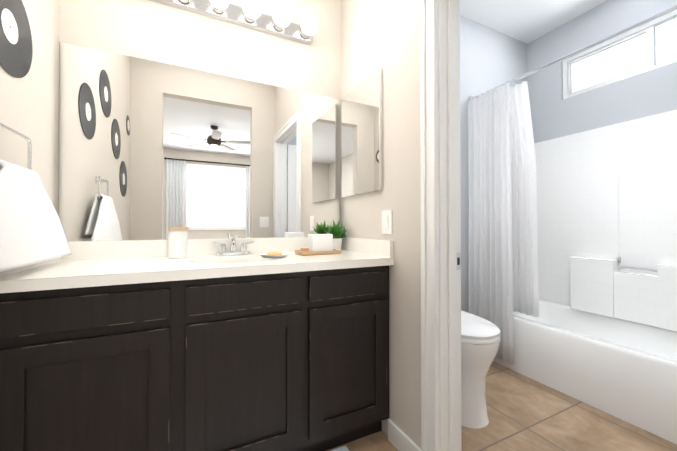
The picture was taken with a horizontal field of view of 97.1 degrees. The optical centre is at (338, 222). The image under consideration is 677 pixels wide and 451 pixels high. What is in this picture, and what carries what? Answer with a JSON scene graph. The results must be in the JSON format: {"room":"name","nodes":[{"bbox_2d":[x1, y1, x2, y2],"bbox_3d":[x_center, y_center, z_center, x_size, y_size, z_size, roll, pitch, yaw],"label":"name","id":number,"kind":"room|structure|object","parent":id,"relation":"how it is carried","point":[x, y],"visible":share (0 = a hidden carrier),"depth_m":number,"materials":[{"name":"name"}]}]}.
{"room":"bathroom","nodes":[
{"label":"bathroom","id":0,"kind":"room"},
{"bbox_2d":[0,0,59,214],"bbox_3d":[-0.916,-0.329,0.531,0.110,2.740,1.720,0,-1,-26],"label":"wall","id":1,"kind":"structure","parent":0,"point":[29,104],"depth_m":1.16,"materials":[{"name":"paint"}]},
{"bbox_2d":[0,0,32,77],"bbox_3d":[-1.061,-0.630,0.964,0.004,0.304,0.304,0,-1,-26],"label":"art","id":2,"kind":"object","parent":1,"relation":"attached to","point":[16,49],"visible":1,"depth_m":0.99,"materials":[{"name":"grey plastic"}]},
{"bbox_2d":[0,256,63,275],"bbox_3d":[-1.103,0.125,1.062,0.020,0.082,0.546,0,-1,-26],"label":"backsplash","id":3,"kind":"structure","parent":1,"relation":"attached to","point":[53,261],"depth_m":1.05,"materials":[{"name":"white stone"}]},
{"bbox_2d":[0,122,71,271],"bbox_3d":[-0.976,-0.081,0.889,0.098,0.421,0.735,0,-1,-26],"label":"towel","id":4,"kind":"object","parent":1,"relation":"attached to","point":[31,230],"visible":1,"depth_m":0.89,"materials":[{"name":"white fabric"}]},
{"bbox_2d":[58,0,526,311],"bbox_3d":[0.241,-0.314,2.115,3.580,2.740,0.110,0,-1,-26],"label":"wall","id":5,"kind":"structure","parent":0,"point":[490,58],"depth_m":1.74,"materials":[{"name":"paint"}]},
{"bbox_2d":[64,237,307,259],"bbox_3d":[-0.609,0.130,1.618,1.396,0.082,0.020,0,-1,-26],"label":"backsplash","id":6,"kind":"structure","parent":5,"relation":"attached to","point":[80,250],"depth_m":1.47,"materials":[{"name":"white stone"}]},
{"bbox_2d":[58,42,339,240],"bbox_3d":[-0.614,-0.355,1.633,1.392,0.888,0.006,0,-1,-26],"label":"mirror","id":7,"kind":"object","parent":5,"relation":"attached to","point":[151,150],"visible":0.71,"depth_m":1.55,"materials":[{"name":"clear glass"}]},
{"bbox_2d":[149,0,317,44],"bbox_3d":[-0.578,-1.139,1.567,0.980,0.100,0.168,0,-1,-26],"label":"vanity light","id":8,"kind":"object","parent":5,"relation":"attached to","point":[248,14],"visible":1,"depth_m":1.63,"materials":[{"name":"white glass"}]},
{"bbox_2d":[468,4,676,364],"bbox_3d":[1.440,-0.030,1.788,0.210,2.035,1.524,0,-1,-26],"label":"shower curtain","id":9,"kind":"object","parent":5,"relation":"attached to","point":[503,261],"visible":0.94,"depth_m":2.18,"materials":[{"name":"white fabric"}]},
{"bbox_2d":[341,0,420,448],"bbox_3d":[0.441,-0.323,1.194,0.110,2.740,1.720,0,-1,-26],"label":"wall","id":10,"kind":"structure","parent":0,"point":[383,34],"depth_m":1.40,"materials":[{"name":"paint"}]},
{"bbox_2d":[342,67,381,196],"bbox_3d":[0.121,-0.471,1.702,0.020,0.625,0.425,0,-1,-26],"label":"mirror","id":11,"kind":"object","parent":10,"relation":"attached to","point":[362,137],"visible":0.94,"depth_m":1.65,"materials":[{"name":"clear glass"}]},
{"bbox_2d":[341,236,393,255],"bbox_3d":[0.133,0.131,1.666,0.020,0.082,0.546,0,-1,-26],"label":"backsplash","id":12,"kind":"structure","parent":10,"relation":"attached to","point":[350,244],"depth_m":1.58,"materials":[{"name":"white stone"}]},
{"bbox_2d":[382,210,391,233],"bbox_3d":[0.236,0.000,1.471,0.010,0.116,0.082,0,-1,-26],"label":"switch plate","id":13,"kind":"object","parent":10,"relation":"attached to","point":[386,221],"visible":1,"depth_m":1.46,"materials":[{"name":"white plastic"}]},
{"bbox_2d":[388,419,420,450],"bbox_3d":[0.300,0.996,1.113,2.598,0.100,1.720,0,-1,-26],"label":"baseboard","id":14,"kind":"structure","parent":10,"relation":"attached to","point":[399,439],"depth_m":1.36,"materials":[{"name":"white wood"}]},
{"bbox_2d":[420,0,461,450],"bbox_3d":[0.603,0.015,0.839,0.144,2.057,0.924,0,-1,-26],"label":"door frame","id":15,"kind":"structure","parent":10,"relation":"attached to","point":[440,225],"depth_m":1.18,"materials":[{"name":"white wood"}]},
{"bbox_2d":[456,252,460,269],"bbox_3d":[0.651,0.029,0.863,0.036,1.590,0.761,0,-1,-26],"label":"hardware piece","id":16,"kind":"object","parent":15,"relation":"attached to","point":[458,260],"visible":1,"depth_m":1.20,"materials":[{"name":"silver metal"}]},
{"bbox_2d":[326,362,676,450],"bbox_3d":[0.643,1.098,1.279,3.580,0.100,1.940,0,-1,-26],"label":"floor","id":17,"kind":"structure","parent":0,"point":[525,413],"depth_m":1.52,"materials":[{"name":"beige tile"}]},
{"bbox_2d":[0,258,393,450],"bbox_3d":[-0.492,0.627,1.375,1.396,0.844,0.552,0,-1,-26],"label":"bathroom vanity","id":18,"kind":"object","parent":17,"relation":"on","point":[134,345],"depth_m":1.07,"materials":[{"name":"brown wood"}]},
{"bbox_2d":[0,248,393,295],"bbox_3d":[-0.489,0.187,1.372,1.396,0.034,0.568,0,-1,-26],"label":"countertop","id":19,"kind":"structure","parent":18,"relation":"on","point":[63,274],"depth_m":1.11,"materials":[{"name":"white stone"}]},
{"bbox_2d":[168,226,187,257],"bbox_3d":[-0.762,0.092,1.420,0.085,0.151,0.085,0,-1,-26],"label":"jar","id":20,"kind":"object","parent":19,"relation":"on","point":[177,241],"visible":1,"depth_m":1.39,"materials":[{"name":"white ceramic"}]},
{"bbox_2d":[212,233,253,254],"bbox_3d":[-0.534,0.111,1.533,0.207,0.115,0.133,0,-1,-26],"label":"faucet","id":21,"kind":"object","parent":19,"relation":"on","point":[233,249],"visible":1,"depth_m":1.55,"materials":[{"name":"silver metal"}]},
{"bbox_2d":[259,251,289,257],"bbox_3d":[-0.308,0.155,1.447,0.148,0.026,0.118,0,-1,-26],"label":"soap dish","id":22,"kind":"object","parent":19,"relation":"on","point":[275,254],"visible":1,"depth_m":1.42,"materials":[{"name":"white ceramic"}]},
{"bbox_2d":[295,249,340,255],"bbox_3d":[-0.112,0.161,1.615,0.220,0.018,0.130,0,-1,-26],"label":"tray","id":23,"kind":"object","parent":19,"relation":"on","point":[334,251],"visible":0.83,"depth_m":1.56,"materials":[{"name":"brown wood"}]},
{"bbox_2d":[301,247,308,251],"bbox_3d":[-0.177,0.148,1.572,0.035,0.028,0.040,0,-1,-26],"label":"wood block","id":24,"kind":"object","parent":23,"relation":"on","point":[304,249],"visible":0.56,"depth_m":1.55,"materials":[{"name":"brown wood"}]},
{"bbox_2d":[308,234,332,251],"bbox_3d":[-0.099,0.114,1.622,0.120,0.098,0.070,0,-1,-26],"label":"folded cloths","id":25,"kind":"object","parent":23,"relation":"on","point":[320,242],"visible":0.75,"depth_m":1.59,"materials":[{"name":"white fabric"}]},
{"bbox_2d":[323,220,346,249],"bbox_3d":[-0.026,0.076,1.786,0.144,0.190,0.171,0,-1,-26],"label":"plant","id":26,"kind":"object","parent":19,"relation":"on","point":[337,232],"visible":0.9,"depth_m":1.78,"materials":[{"name":"green plant"}]},
{"bbox_2d":[331,446,348,450],"bbox_3d":[-0.204,1.036,0.963,0.800,0.015,0.555,0,-1,-26],"label":"bath mat","id":27,"kind":"object","parent":17,"relation":"on","point":[343,448],"visible":1,"depth_m":1.36,"materials":[{"name":"white fabric"}]},
{"bbox_2d":[461,310,499,428],"bbox_3d":[0.612,0.635,1.813,0.394,0.835,0.729,0,-1,-26],"label":"toilet","id":28,"kind":"object","parent":17,"relation":"on","point":[480,339],"visible":0.25,"depth_m":1.53,"materials":[{"name":"white ceramic"}]},
{"bbox_2d":[493,109,676,444],"bbox_3d":[1.763,0.164,1.946,0.766,1.780,1.518,0,-1,-26],"label":"bathtub","id":29,"kind":"object","parent":17,"relation":"on","point":[600,332],"visible":0.73,"depth_m":2.08,"materials":[{"name":"white plastic"}]},
{"bbox_2d":[460,0,606,43],"bbox_3d":[1.021,-1.763,-0.835,4.780,0.100,6.120,0,-1,-26],"label":"ceiling","id":30,"kind":"structure","parent":0,"point":[526,21],"depth_m":2.41,"materials":[{"name":"white paint"}]},
{"bbox_2d":[527,0,676,142],"bbox_3d":[2.202,-0.315,2.054,0.110,2.740,1.720,0,-1,-26],"label":"wall","id":31,"kind":"structure","parent":0,"point":[554,114],"depth_m":2.35,"materials":[{"name":"paint"}]},
{"bbox_2d":[563,10,676,98],"bbox_3d":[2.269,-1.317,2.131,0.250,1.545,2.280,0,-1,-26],"label":"window","id":32,"kind":"structure","parent":31,"relation":"in","point":[651,45],"depth_m":2.22,"materials":[{"name":"white glass"}]}
]}

